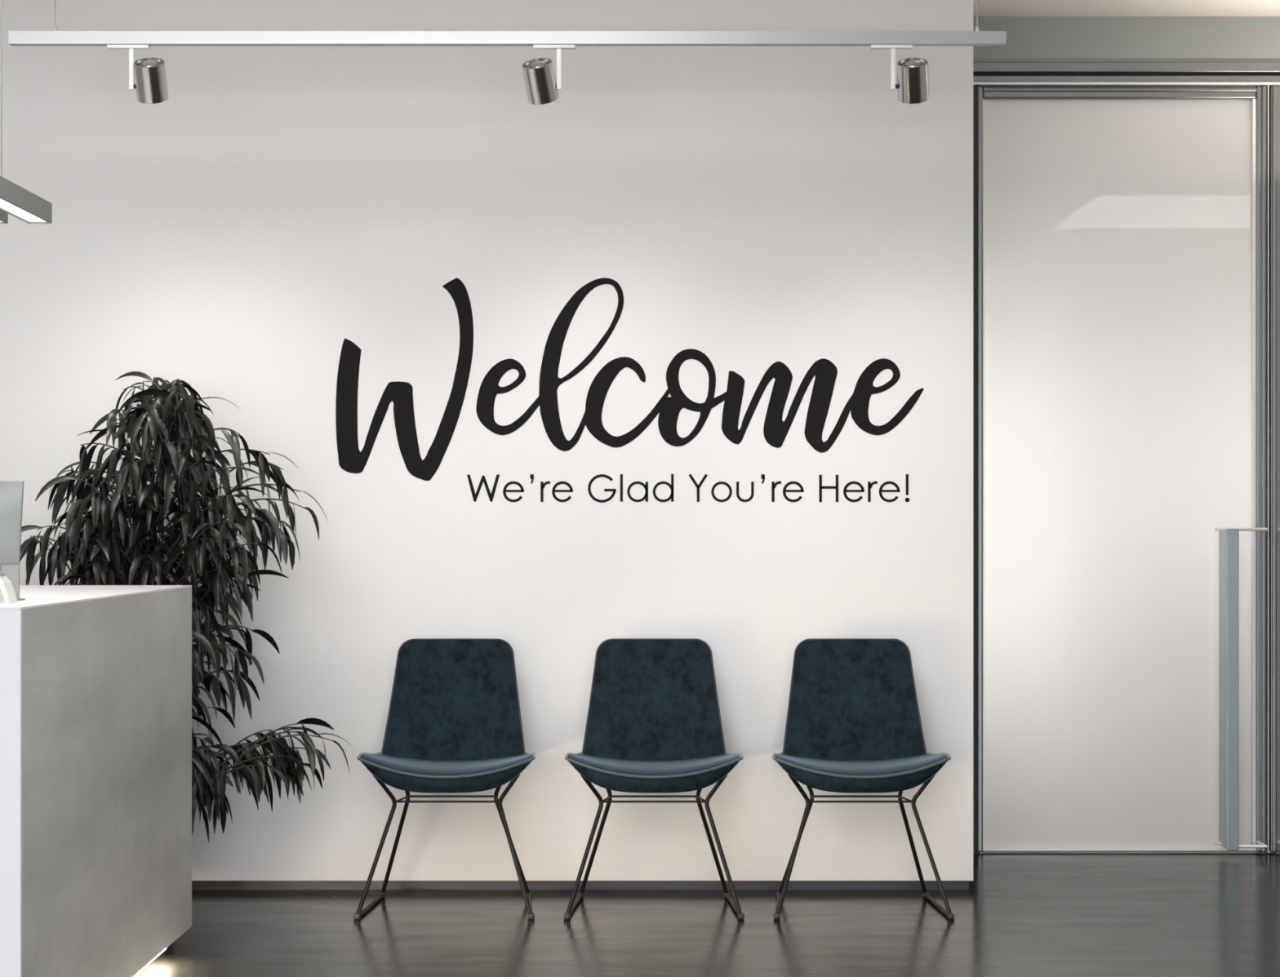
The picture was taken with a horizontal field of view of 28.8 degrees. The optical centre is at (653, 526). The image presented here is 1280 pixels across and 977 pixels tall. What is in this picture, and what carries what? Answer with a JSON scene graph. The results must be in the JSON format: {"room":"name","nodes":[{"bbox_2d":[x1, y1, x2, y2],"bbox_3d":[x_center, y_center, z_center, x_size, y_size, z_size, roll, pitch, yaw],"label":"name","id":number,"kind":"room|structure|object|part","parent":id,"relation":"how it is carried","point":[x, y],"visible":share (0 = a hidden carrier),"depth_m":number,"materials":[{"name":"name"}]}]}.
{"room":"lobby","nodes":[
{"label":"lobby","id":0,"kind":"room"},
{"bbox_2d":[0,0,973,880],"bbox_3d":[-1.774,-0.353,8.750,5.651,3.038,1.100,0,0,0],"label":"wall","id":1,"kind":"structure","parent":0,"point":[750,209],"depth_m":8.20,"materials":[{"name":"paint"}]},
{"bbox_2d":[191,880,968,889],"bbox_3d":[-1.780,1.183,8.754,5.640,0.034,1.052,0,0,0],"label":"baseboard","id":2,"kind":"structure","parent":1,"relation":"attached to","point":[196,885],"depth_m":8.23,"materials":[{"name":"black"}]},
{"bbox_2d":[335,277,924,480],"bbox_3d":[-0.079,-0.485,8.199,1.936,0.669,0.001,0,0,0],"label":"welcome lettering","id":3,"kind":"object","parent":1,"relation":"attached to","point":[775,430],"visible":1,"depth_m":8.20,"materials":[{"name":"black plastic"}]},
{"bbox_2d":[466,474,909,502],"bbox_3d":[0.113,-0.126,8.200,1.457,0.095,0.001,0,0,0],"label":"tagline lettering","id":4,"kind":"object","parent":1,"relation":"attached to","point":[491,496],"visible":1,"depth_m":8.20,"materials":[{"name":"black plastic"}]},
{"bbox_2d":[973,84,977,854],"bbox_3d":[1.113,-0.209,9.185,0.145,2.818,0.130,0,0,0],"label":"trim","id":5,"kind":"structure","parent":1,"relation":"attached to","point":[975,86],"depth_m":9.12,"materials":[{"name":"grey metal"}]},
{"bbox_2d":[977,85,1267,853],"bbox_3d":[1.716,-0.210,9.102,1.065,2.813,0.205,0,0,0],"label":"door","id":6,"kind":"structure","parent":1,"relation":"in","point":[1122,529],"depth_m":9.16,"materials":[{"name":"glass"}]},
{"bbox_3d":[1.708,1.194,9.170,1.002,0.005,0.040,0,0,0],"label":"rail","id":7,"kind":"part","parent":6,"relation":"part of","materials":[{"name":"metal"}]},
{"bbox_3d":[2.091,0.589,9.062,0.045,1.162,0.125,0,0,0],"label":"pull handle","id":8,"kind":"part","parent":6,"relation":"part of","materials":[{"name":"metal"}]},
{"bbox_3d":[2.136,0.584,9.077,0.170,1.159,0.126,0,0,0],"label":"rod","id":9,"kind":"part","parent":6,"relation":"part of","materials":[{"name":"silver metal"}]},
{"bbox_2d":[973,62,1279,87],"bbox_3d":[2.816,-1.659,9.193,3.569,0.082,0.155,0,0,0],"label":"trim","id":10,"kind":"structure","parent":1,"relation":"attached to","point":[984,73],"depth_m":9.12,"materials":[{"name":"metal"}]},
{"bbox_2d":[973,16,1279,62],"bbox_3d":[2.816,-1.786,9.215,3.569,0.172,0.150,0,0,0],"label":"wall","id":11,"kind":"structure","parent":1,"relation":"attached to","point":[1028,38],"depth_m":9.14,"materials":[{"name":"grey paint"}]},
{"bbox_2d":[1266,84,1268,853],"bbox_3d":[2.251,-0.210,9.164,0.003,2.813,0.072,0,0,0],"label":"door frame","id":12,"kind":"structure","parent":1,"relation":"attached to","point":[1268,85],"depth_m":9.13,"materials":[{"name":"grey metal"}]},
{"bbox_2d":[1268,85,1279,853],"bbox_3d":[2.793,-0.210,9.102,1.064,2.813,0.205,0,0,0],"label":"door","id":13,"kind":"structure","parent":1,"relation":"in","point":[1273,91],"depth_m":9.13,"materials":[{"name":"metal"}]},
{"bbox_2d":[133,851,1279,976],"bbox_3d":[0.000,1.300,4.400,9.600,0.200,15.600,0,0,0],"label":"floor","id":14,"kind":"structure","parent":0,"point":[1020,914],"depth_m":7.48,"materials":[{"name":"grey wood"}]},
{"bbox_2d":[0,585,191,976],"bbox_3d":[-2.214,0.684,6.191,1.772,1.031,1.938,0,0,0],"label":"reception desk","id":15,"kind":"object","parent":14,"relation":"on","point":[95,681],"visible":1,"depth_m":5.95,"materials":[{"name":"concrete"}]},
{"bbox_2d":[0,571,17,603],"bbox_3d":[-1.469,0.134,5.501,0.110,0.071,0.068,0,0,0],"label":"desk telephone","id":16,"kind":"object","parent":15,"relation":"on","point":[7,594],"visible":1,"depth_m":5.48,"materials":[{"name":"white plastic"}]},
{"bbox_3d":[-2.214,0.662,5.228,1.772,0.975,0.012,0,0,0],"label":"panel","id":17,"kind":"part","parent":15,"relation":"part of","materials":[{"name":"white"}]},
{"bbox_2d":[0,480,25,600],"bbox_3d":[-1.652,0.033,5.696,0.417,0.273,0.072,0,0,0],"label":"monitor","id":18,"kind":"object","parent":15,"relation":"on","point":[11,492],"visible":0.74,"depth_m":5.70,"materials":[{"name":"silver metal"}]},
{"bbox_2d":[19,371,355,843],"bbox_3d":[-1.468,0.355,7.768,1.070,1.690,0.746,0,0,-4],"label":"potted ficus","id":19,"kind":"object","parent":14,"relation":"on","point":[121,555],"visible":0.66,"depth_m":7.62,"materials":[{"name":"plant"}]},
{"bbox_2d":[353,638,535,919],"bbox_3d":[-0.641,0.781,7.843,0.551,0.837,0.493,0,0,0],"label":"chair","id":20,"kind":"object","parent":14,"relation":"on","point":[454,725],"visible":1,"depth_m":8.00,"materials":[{"name":"teal fabric"}]},
{"bbox_3d":[-0.862,0.977,7.674,0.032,0.434,0.169,0,0,41],"label":"leg","id":21,"kind":"part","parent":20,"relation":"part of","materials":[{"name":"black metal"}]},
{"bbox_3d":[-0.828,0.997,7.975,0.015,0.394,0.183,0,0,-35],"label":"leg","id":22,"kind":"part","parent":20,"relation":"part of","materials":[{"name":"black metal"}]},
{"bbox_3d":[-0.641,0.762,7.802,0.542,0.108,0.376,0,0,0],"label":"seat","id":23,"kind":"part","parent":20,"relation":"part of","materials":[{"name":"teal fabric"}]},
{"bbox_3d":[-0.641,0.565,8.006,0.464,0.398,0.166,0,0,0],"label":"backrest","id":24,"kind":"part","parent":20,"relation":"part of","materials":[{"name":"teal fabric"}]},
{"bbox_3d":[-0.454,0.997,7.975,0.015,0.394,0.183,0,0,35],"label":"leg","id":25,"kind":"part","parent":20,"relation":"part of","materials":[{"name":"black metal"}]},
{"bbox_3d":[-0.420,0.977,7.674,0.032,0.434,0.169,0,0,-41],"label":"leg","id":26,"kind":"part","parent":20,"relation":"part of","materials":[{"name":"black metal"}]},
{"bbox_2d":[564,638,744,919],"bbox_3d":[0.000,0.781,7.843,0.551,0.837,0.493,0,0,0],"label":"chair","id":27,"kind":"object","parent":14,"relation":"on","point":[654,725],"visible":1,"depth_m":7.99,"materials":[{"name":"teal fabric"}]},
{"bbox_3d":[-0.221,0.977,7.674,0.032,0.434,0.169,0,0,41],"label":"leg","id":28,"kind":"part","parent":27,"relation":"part of","materials":[{"name":"black metal"}]},
{"bbox_3d":[-0.187,0.997,7.975,0.015,0.394,0.183,0,0,-35],"label":"leg","id":29,"kind":"part","parent":27,"relation":"part of","materials":[{"name":"black metal"}]},
{"bbox_3d":[0.000,0.762,7.802,0.542,0.108,0.376,0,0,0],"label":"seat","id":30,"kind":"part","parent":27,"relation":"part of","materials":[{"name":"teal fabric"}]},
{"bbox_3d":[0.000,0.565,8.006,0.464,0.398,0.166,0,0,0],"label":"backrest","id":31,"kind":"part","parent":27,"relation":"part of","materials":[{"name":"teal fabric"}]},
{"bbox_3d":[0.187,0.997,7.975,0.015,0.394,0.183,0,0,35],"label":"leg","id":32,"kind":"part","parent":27,"relation":"part of","materials":[{"name":"black metal"}]},
{"bbox_3d":[0.221,0.977,7.674,0.032,0.434,0.169,0,0,-41],"label":"leg","id":33,"kind":"part","parent":27,"relation":"part of","materials":[{"name":"black metal"}]},
{"bbox_2d":[772,638,954,919],"bbox_3d":[0.641,0.781,7.843,0.551,0.837,0.493,0,0,0],"label":"chair","id":34,"kind":"object","parent":14,"relation":"on","point":[853,725],"visible":1,"depth_m":8.00,"materials":[{"name":"teal fabric"}]},
{"bbox_3d":[0.420,0.977,7.674,0.032,0.434,0.169,0,0,41],"label":"leg","id":35,"kind":"part","parent":34,"relation":"part of","materials":[{"name":"black metal"}]},
{"bbox_3d":[0.454,0.997,7.975,0.015,0.394,0.183,0,0,-35],"label":"leg","id":36,"kind":"part","parent":34,"relation":"part of","materials":[{"name":"black metal"}]},
{"bbox_3d":[0.641,0.565,8.006,0.464,0.398,0.166,0,0,0],"label":"backrest","id":37,"kind":"part","parent":34,"relation":"part of","materials":[{"name":"teal fabric"}]},
{"bbox_3d":[0.641,0.762,7.802,0.542,0.108,0.376,0,0,0],"label":"seat","id":38,"kind":"part","parent":34,"relation":"part of","materials":[{"name":"teal fabric"}]},
{"bbox_3d":[0.828,0.997,7.975,0.015,0.394,0.183,0,0,35],"label":"leg","id":39,"kind":"part","parent":34,"relation":"part of","materials":[{"name":"black metal"}]},
{"bbox_3d":[0.862,0.977,7.674,0.032,0.434,0.169,0,0,-41],"label":"leg","id":40,"kind":"part","parent":34,"relation":"part of","materials":[{"name":"black metal"}]},
{"bbox_2d":[973,0,1279,16],"bbox_3d":[0.000,-1.972,4.400,9.600,0.200,15.600,0,0,0],"label":"ceiling","id":41,"kind":"structure","parent":0,"point":[985,7],"depth_m":8.99,"materials":[{"name":"paint"}]},
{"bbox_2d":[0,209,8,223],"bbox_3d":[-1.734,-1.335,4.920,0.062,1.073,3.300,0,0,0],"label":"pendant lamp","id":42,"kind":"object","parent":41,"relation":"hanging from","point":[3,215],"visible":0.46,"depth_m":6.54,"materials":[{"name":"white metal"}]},
{"bbox_2d":[0,0,52,223],"bbox_3d":[-1.618,-1.335,4.920,0.062,1.073,3.300,0,0,0],"label":"pendant lamp","id":43,"kind":"object","parent":41,"relation":"hanging from","point":[16,201],"visible":1,"depth_m":6.28,"materials":[{"name":"white metal"}]},
{"bbox_2d":[0,198,46,222],"bbox_3d":[-1.618,-0.805,4.920,0.050,0.005,3.288,0,0,0],"label":"diffuser","id":44,"kind":"object","parent":43,"relation":"attached to","point":[26,210],"depth_m":6.36,"materials":[{"name":"white plastic"}]},
{"bbox_2d":[8,0,1006,45],"bbox_3d":[-0.423,-1.632,7.200,2.876,0.480,0.036,0,0,0],"label":"track","id":45,"kind":"object","parent":41,"relation":"hanging from","point":[55,37],"visible":1,"depth_m":7.18,"materials":[{"name":"metal"}]},
{"bbox_2d":[106,44,168,103],"bbox_3d":[-1.493,-1.306,7.200,0.169,0.172,0.131,0,0,0],"label":"spotlight","id":46,"kind":"object","parent":45,"relation":"hanging from","point":[148,73],"visible":1,"depth_m":7.18,"materials":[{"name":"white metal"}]},
{"bbox_3d":[-1.518,-1.387,7.200,0.120,0.010,0.026,0,0,0],"label":"mounting plate","id":47,"kind":"part","parent":46,"relation":"part of","materials":[{"name":"white metal"}]},
{"bbox_3d":[-1.510,-1.323,7.200,0.013,0.118,0.012,0,0,0],"label":"arm","id":48,"kind":"part","parent":46,"relation":"part of","materials":[{"name":"white metal"}]},
{"bbox_3d":[-0.423,-1.410,7.200,2.876,0.037,0.036,0,0,0],"label":"rail","id":49,"kind":"part","parent":45,"relation":"part of","materials":[{"name":"metal"}]},
{"bbox_2d":[521,44,575,104],"bbox_3d":[-0.304,-1.304,7.200,0.154,0.174,0.131,0,0,0],"label":"spotlight","id":50,"kind":"object","parent":45,"relation":"hanging from","point":[542,87],"visible":1,"depth_m":7.18,"materials":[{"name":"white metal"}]},
{"bbox_3d":[-0.288,-1.387,7.200,0.121,0.010,0.026,0,0,0],"label":"mounting plate","id":51,"kind":"part","parent":50,"relation":"part of","materials":[{"name":"white metal"}]},
{"bbox_3d":[-0.275,-1.323,7.200,0.013,0.118,0.012,0,0,0],"label":"arm","id":52,"kind":"part","parent":50,"relation":"part of","materials":[{"name":"white metal"}]},
{"bbox_2d":[870,44,928,103],"bbox_3d":[0.712,-1.306,7.200,0.171,0.172,0.131,0,0,0],"label":"spotlight","id":53,"kind":"object","parent":45,"relation":"hanging from","point":[912,86],"visible":1,"depth_m":7.18,"materials":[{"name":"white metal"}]},
{"bbox_3d":[0.686,-1.387,7.200,0.119,0.010,0.026,0,0,0],"label":"mounting plate","id":54,"kind":"part","parent":53,"relation":"part of","materials":[{"name":"white metal"}]},
{"bbox_3d":[0.691,-1.323,7.200,0.013,0.118,0.012,0,0,0],"label":"arm","id":55,"kind":"part","parent":53,"relation":"part of","materials":[{"name":"white metal"}]}
]}

